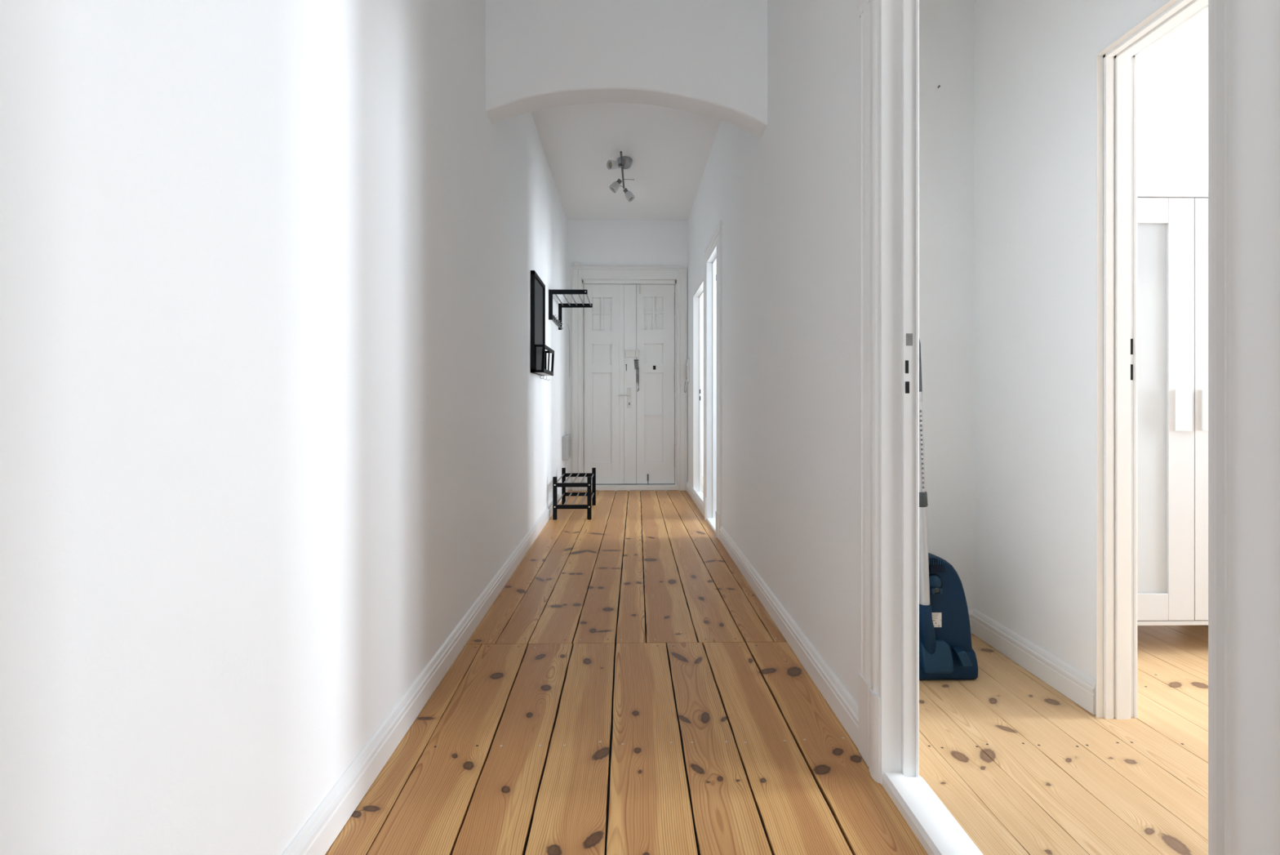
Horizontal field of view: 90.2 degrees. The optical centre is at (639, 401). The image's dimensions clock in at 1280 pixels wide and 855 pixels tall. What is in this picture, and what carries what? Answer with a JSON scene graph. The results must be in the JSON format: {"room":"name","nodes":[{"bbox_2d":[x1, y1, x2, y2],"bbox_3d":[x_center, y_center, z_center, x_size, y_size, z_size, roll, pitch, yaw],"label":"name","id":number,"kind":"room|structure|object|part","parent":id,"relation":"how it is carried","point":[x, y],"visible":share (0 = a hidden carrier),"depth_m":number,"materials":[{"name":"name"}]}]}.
{"room":"apartment hallway","nodes":[
{"label":"apartment hallway","id":0,"kind":"room"},
{"bbox_2d":[0,0,567,854],"bbox_3d":[-0.801,-0.575,2.135,0.150,3.250,10.700,0,0,-1],"label":"wall","id":1,"kind":"structure","parent":0,"point":[275,419],"depth_m":1.14,"materials":[{"name":"paint"}]},
{"bbox_2d":[280,480,568,854],"bbox_3d":[-0.717,0.946,2.137,0.018,0.104,10.100,0,0,-1],"label":"baseboard","id":2,"kind":"structure","parent":1,"relation":"attached to","point":[322,827],"depth_m":1.82,"materials":[{"name":"white wood"}]},
{"bbox_2d":[530,270,554,380],"bbox_3d":[-0.725,-0.545,4.777,0.102,0.761,0.580,0,0,-1],"label":"blackboard","id":3,"kind":"object","parent":1,"relation":"attached to","point":[538,346],"visible":1,"depth_m":4.69,"materials":[{"name":"black paint"}]},
{"bbox_3d":[-0.761,-0.565,4.776,0.029,0.720,0.580,0,0,-1],"label":"frame","id":4,"kind":"part","parent":3,"relation":"part of","materials":[{"name":"black paint"}]},
{"bbox_2d":[562,434,570,460],"bbox_3d":[-0.793,0.485,6.866,0.048,0.246,0.440,0,0,-1],"label":"box","id":5,"kind":"object","parent":1,"relation":"attached to","point":[566,438],"visible":1,"depth_m":6.67,"materials":[{"name":"grey paint"}]},
{"bbox_2d":[548,289,592,329],"bbox_3d":[-0.631,-0.841,5.918,0.334,0.262,0.801,0,0,-1],"label":"rack","id":6,"kind":"object","parent":1,"relation":"attached to","point":[551,317],"visible":1,"depth_m":5.71,"materials":[{"name":"black metal"}]},
{"bbox_3d":[-0.787,-0.758,5.917,0.017,0.040,0.762,0,0,-1],"label":"hook rail","id":7,"kind":"part","parent":6,"relation":"part of","materials":[{"name":"silver metal"}]},
{"bbox_2d":[530,102,720,220],"bbox_3d":[-0.083,-2.110,2.149,1.587,0.120,10.700,0,0,-1],"label":"ceiling","id":8,"kind":"structure","parent":0,"point":[668,148],"depth_m":5.29,"materials":[{"name":"white paint"}]},
{"bbox_2d":[606,151,635,202],"bbox_3d":[-0.158,-1.938,5.427,0.241,0.224,0.858,0,0,-1],"label":"ceiling lamp","id":9,"kind":"object","parent":8,"relation":"attached to","point":[623,162],"visible":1,"depth_m":5.40,"materials":[{"name":"silver metal"}]},
{"bbox_3d":[-0.222,-1.934,5.217,0.086,0.083,0.077,0,0,-37],"label":"lamp shade","id":10,"kind":"part","parent":9,"relation":"part of","materials":[{"name":"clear glass"}]},
{"bbox_3d":[-0.223,-1.881,5.587,0.097,0.098,0.077,0,0,-1],"label":"lamp shade","id":11,"kind":"part","parent":9,"relation":"part of","materials":[{"name":"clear glass"}]},
{"bbox_3d":[-0.130,-2.023,5.418,0.132,0.054,0.191,0,0,-1],"label":"ceiling plate","id":12,"kind":"part","parent":9,"relation":"part of","materials":[{"name":"silver metal"}]},
{"bbox_3d":[-0.093,-1.874,5.818,0.096,0.096,0.078,0,0,-1],"label":"lamp shade","id":13,"kind":"part","parent":9,"relation":"part of","materials":[{"name":"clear glass"}]},
{"bbox_2d":[567,219,688,490],"bbox_3d":[-0.143,-0.575,7.319,1.365,3.250,0.240,0,0,-1],"label":"wall","id":14,"kind":"structure","parent":0,"point":[590,242],"depth_m":7.20,"materials":[{"name":"paint"}]},
{"bbox_2d":[567,324,569,377],"bbox_3d":[-0.806,-0.580,7.182,0.031,0.601,0.005,0,0,-1],"label":"cable","id":15,"kind":"object","parent":14,"relation":"attached to","point":[567,324],"visible":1,"depth_m":7.18,"materials":[{"name":"grey plastic"}]},
{"bbox_2d":[570,484,678,490],"bbox_3d":[-0.122,0.972,7.247,1.315,0.052,0.133,0,0,-1],"label":"trim","id":16,"kind":"structure","parent":14,"relation":"attached to","point":[598,486],"depth_m":7.18,"materials":[{"name":"paint"}]},
{"bbox_2d":[570,266,687,490],"bbox_3d":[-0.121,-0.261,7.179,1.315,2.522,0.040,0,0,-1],"label":"trim","id":17,"kind":"structure","parent":14,"relation":"attached to","point":[678,273],"depth_m":7.18,"materials":[{"name":"paint"}]},
{"bbox_2d":[573,262,580,266],"bbox_3d":[-0.708,-1.542,7.165,0.068,0.039,0.044,0,0,-1],"label":"sensor","id":18,"kind":"object","parent":17,"relation":"on","point":[575,264],"visible":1,"depth_m":7.14,"materials":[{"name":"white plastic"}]},
{"bbox_2d":[583,284,675,484],"bbox_3d":[-0.124,-0.204,7.271,1.061,2.281,0.116,0,0,-1],"label":"door","id":19,"kind":"structure","parent":14,"relation":"in","point":[610,352],"depth_m":7.29,"materials":[{"name":"paint"}]},
{"bbox_3d":[-0.180,-0.045,7.239,0.136,0.213,0.056,0,0,-1],"label":"handle","id":20,"kind":"part","parent":19,"relation":"part of","materials":[{"name":"silver metal"}]},
{"bbox_3d":[-0.125,-0.044,7.269,0.046,0.225,0.007,0,0,-1],"label":"handle plate","id":21,"kind":"part","parent":19,"relation":"part of","materials":[{"name":"white metal"}]},
{"bbox_2d":[634,359,639,391],"bbox_3d":[-0.038,-0.298,7.263,0.060,0.367,0.019,0,0,-1],"label":"chain","id":22,"kind":"object","parent":19,"relation":"hanging from","point":[635,360],"visible":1,"depth_m":7.26,"materials":[{"name":"grey metal"}]},
{"bbox_2d":[624,284,675,484],"bbox_3d":[-0.124,-0.215,7.341,1.149,2.430,0.005,0,0,-1],"label":"trim","id":23,"kind":"structure","parent":19,"relation":"attached to","point":[636,285],"depth_m":7.34,"materials":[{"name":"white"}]},
{"bbox_2d":[702,361,703,475],"bbox_3d":[1.690,-0.475,7.104,2.148,3.050,2.860,0,0,-1],"label":"wall","id":24,"kind":"structure","parent":0,"point":[702,362],"depth_m":8.22,"materials":[{"name":"paint"}]},
{"bbox_2d":[702,475,703,493],"bbox_3d":[1.642,1.010,6.973,2.048,0.100,2.520,0,0,-1],"label":"floor","id":25,"kind":"structure","parent":0,"point":[702,476],"depth_m":7.40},
{"bbox_2d":[324,489,1208,854],"bbox_3d":[2.133,1.007,2.191,5.750,0.015,10.200,0,0,-1],"label":"floor","id":26,"kind":"structure","parent":0,"point":[627,689],"depth_m":1.88,"materials":[{"name":"brown wood"}]},
{"bbox_2d":[552,467,595,519],"bbox_3d":[-0.585,0.819,5.799,0.326,0.362,0.771,0,0,-1],"label":"shoe rack","id":27,"kind":"object","parent":26,"relation":"on","point":[590,484],"visible":1,"depth_m":5.44,"materials":[{"name":"black paint"}]},
{"bbox_3d":[-0.724,0.819,5.427,0.034,0.362,0.030,0,0,-1],"label":"post","id":28,"kind":"part","parent":27,"relation":"part of","materials":[{"name":"black paint"}]},
{"bbox_3d":[-0.738,0.819,6.167,0.034,0.362,0.030,0,0,-1],"label":"post","id":29,"kind":"part","parent":27,"relation":"part of","materials":[{"name":"black paint"}]},
{"bbox_3d":[-0.578,0.893,5.430,0.258,0.034,0.022,0,0,-1],"label":"rail","id":30,"kind":"part","parent":27,"relation":"part of","materials":[{"name":"black metal"}]},
{"bbox_3d":[-0.578,0.707,5.430,0.258,0.034,0.022,0,0,-1],"label":"rail","id":31,"kind":"part","parent":27,"relation":"part of","materials":[{"name":"black paint"}]},
{"bbox_3d":[-0.592,0.893,6.170,0.258,0.034,0.022,0,0,-1],"label":"rail","id":32,"kind":"part","parent":27,"relation":"part of","materials":[{"name":"black paint"}]},
{"bbox_3d":[-0.592,0.707,6.170,0.258,0.034,0.022,0,0,-1],"label":"rail","id":33,"kind":"part","parent":27,"relation":"part of","materials":[{"name":"black paint"}]},
{"bbox_3d":[-0.431,0.819,5.433,0.034,0.362,0.030,0,0,-1],"label":"post","id":34,"kind":"part","parent":27,"relation":"part of","materials":[{"name":"black paint"}]},
{"bbox_3d":[-0.446,0.819,6.173,0.034,0.362,0.030,0,0,-1],"label":"post","id":35,"kind":"part","parent":27,"relation":"part of","materials":[{"name":"black paint"}]},
{"bbox_2d":[919,339,977,679],"bbox_3d":[0.991,0.340,2.420,0.445,1.316,0.434,0,0,-1],"label":"vacuum cleaner","id":36,"kind":"object","parent":26,"relation":"on","point":[946,651],"visible":0.51,"depth_m":2.27,"materials":[{"name":"blue plastic"}]},
{"bbox_3d":[0.920,-0.176,2.223,0.126,0.284,0.038,0,0,-1],"label":"handle","id":37,"kind":"part","parent":36,"relation":"part of","materials":[{"name":"grey plastic"}]},
{"bbox_2d":[928,557,946,572],"bbox_3d":[1.028,0.588,2.295,0.149,0.052,0.005,0,0,-1],"label":"vent","id":38,"kind":"object","parent":36,"relation":"attached to","point":[935,564],"depth_m":2.29,"materials":[{"name":"blue plastic"}]},
{"bbox_2d":[1137,192,1208,626],"bbox_3d":[2.155,0.093,2.721,0.794,1.813,0.531,0,0,-1],"label":"wardrobe","id":39,"kind":"object","parent":26,"relation":"on","point":[1172,228],"visible":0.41,"depth_m":2.48,"materials":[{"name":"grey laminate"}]},
{"bbox_3d":[1.962,0.025,2.489,0.196,1.450,0.004,0,0,-1],"label":"frosted panel","id":40,"kind":"part","parent":39,"relation":"part of","materials":[{"name":"white glass"}]},
{"bbox_3d":[2.159,0.862,2.496,0.790,0.018,0.020,0,0,-1],"label":"rail","id":41,"kind":"part","parent":39,"relation":"part of","materials":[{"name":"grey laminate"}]},
{"bbox_3d":[2.103,0.033,2.465,0.051,0.159,0.015,0,0,29],"label":"handle","id":42,"kind":"part","parent":39,"relation":"part of","materials":[{"name":"white plastic"}]},
{"bbox_3d":[2.357,0.028,2.496,0.392,1.644,0.020,0,0,-1],"label":"door","id":43,"kind":"part","parent":39,"relation":"part of","materials":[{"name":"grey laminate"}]},
{"bbox_3d":[2.208,0.033,2.467,0.051,0.159,0.015,0,0,29],"label":"handle","id":44,"kind":"part","parent":39,"relation":"part of","materials":[{"name":"white plastic"}]},
{"bbox_2d":[688,0,860,704],"bbox_3d":[0.674,-0.575,2.163,0.072,3.250,10.700,0,0,-1],"label":"wall","id":45,"kind":"structure","parent":0,"point":[786,200],"depth_m":2.57,"materials":[{"name":"paint"}]},
{"bbox_2d":[684,358,688,392],"bbox_3d":[0.514,-0.292,7.081,0.061,0.377,0.100,0,0,-1],"label":"intercom","id":46,"kind":"object","parent":45,"relation":"attached to","point":[686,360],"visible":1,"depth_m":7.04,"materials":[{"name":"white plastic"}]},
{"bbox_2d":[686,480,704,516],"bbox_3d":[0.548,0.946,6.369,0.018,0.104,1.685,0,0,-1],"label":"baseboard","id":47,"kind":"structure","parent":45,"relation":"attached to","point":[695,497],"depth_m":6.20,"materials":[{"name":"white wood"}]},
{"bbox_2d":[693,280,703,501],"bbox_3d":[0.607,-0.050,6.183,0.099,2.100,0.901,0,0,-1],"label":"door","id":48,"kind":"structure","parent":45,"relation":"in","point":[697,297],"depth_m":6.62,"materials":[{"name":"white wood"}]},
{"bbox_3d":[0.602,0.939,6.183,0.089,0.022,0.900,0,0,-1],"label":"sill","id":49,"kind":"part","parent":48,"relation":"part of","materials":[{"name":"white wood"}]},
{"bbox_2d":[706,244,716,533],"bbox_3d":[0.616,-0.085,5.058,0.098,2.190,0.651,0,0,-1],"label":"door","id":50,"kind":"structure","parent":45,"relation":"in","point":[712,260],"depth_m":5.37,"materials":[{"name":"white wood"}]},
{"bbox_3d":[0.616,0.993,5.058,0.098,0.034,0.648,0,0,-1],"label":"sill","id":51,"kind":"part","parent":50,"relation":"part of","materials":[{"name":"white wood"}]},
{"bbox_2d":[703,220,721,539],"bbox_3d":[0.567,-0.156,5.057,0.031,2.307,0.915,0,0,-1],"label":"trim","id":52,"kind":"structure","parent":45,"relation":"attached to","point":[716,239],"depth_m":4.68,"materials":[{"name":"white wood"}]},
{"bbox_2d":[719,525,858,749],"bbox_3d":[0.609,0.946,3.215,0.018,0.104,2.775,0,0,-1],"label":"baseboard","id":53,"kind":"structure","parent":45,"relation":"attached to","point":[838,698],"depth_m":2.41,"materials":[{"name":"white wood"}]},
{"bbox_2d":[880,0,1212,854],"bbox_3d":[0.701,-0.045,1.199,0.123,2.110,0.951,0,0,-1],"label":"door frame","id":54,"kind":"structure","parent":45,"relation":"in","point":[934,825],"depth_m":1.66,"materials":[{"name":"white wood"}]},
{"bbox_3d":[0.702,0.988,1.199,0.121,0.044,0.948,0,0,-1],"label":"sill","id":55,"kind":"part","parent":54,"relation":"part of","materials":[{"name":"white wood"}]},
{"bbox_2d":[857,0,1279,854],"bbox_3d":[0.642,-0.127,1.198,0.031,2.250,1.262,0,0,-1],"label":"trim","id":56,"kind":"structure","parent":45,"relation":"attached to","point":[1246,33],"depth_m":0.68,"materials":[{"name":"white wood"}]},
{"bbox_2d":[485,0,1208,193],"bbox_3d":[2.189,-0.525,3.213,5.900,3.150,0.160,0,0,-1],"label":"wall","id":57,"kind":"structure","parent":0,"point":[708,58],"depth_m":3.10,"materials":[{"name":"paint"}]},
{"bbox_2d":[919,0,974,608],"bbox_3d":[1.132,-0.475,2.811,0.868,3.050,0.103,0,0,-1],"label":"wall","id":58,"kind":"structure","parent":0,"point":[946,27],"depth_m":2.76,"materials":[{"name":"paint"}]},
{"bbox_2d":[968,608,973,633],"bbox_3d":[1.075,0.946,2.749,0.751,0.104,0.018,0,0,-1],"label":"baseboard","id":59,"kind":"structure","parent":58,"relation":"attached to","point":[970,610],"depth_m":2.75,"materials":[{"name":"white wood"}]},
{"bbox_2d":[974,0,1169,679],"bbox_3d":[1.546,-0.475,0.570,0.107,3.050,4.520,0,0,-1],"label":"wall","id":60,"kind":"structure","parent":0,"point":[1035,60],"depth_m":2.33,"materials":[{"name":"paint"}]},
{"bbox_2d":[972,608,1095,714],"bbox_3d":[1.448,0.946,2.400,0.018,0.104,0.730,0,0,-1],"label":"baseboard","id":61,"kind":"structure","parent":60,"relation":"attached to","point":[1074,684],"depth_m":2.31,"materials":[{"name":"white wood"}]},
{"bbox_2d":[1095,0,1208,719],"bbox_3d":[1.519,-0.050,1.568,0.127,2.100,0.918,0,0,-1],"label":"door frame","id":62,"kind":"structure","parent":60,"relation":"in","point":[1116,65],"depth_m":2.01,"materials":[{"name":"white wood"}]},
{"bbox_2d":[1191,8,1208,20],"bbox_3d":[2.961,-1.950,0.807,4.448,0.100,5.100,0,0,-1],"label":"ceiling","id":63,"kind":"structure","parent":0,"point":[1203,16],"depth_m":3.15,"materials":[{"name":"white paint"}]}
]}

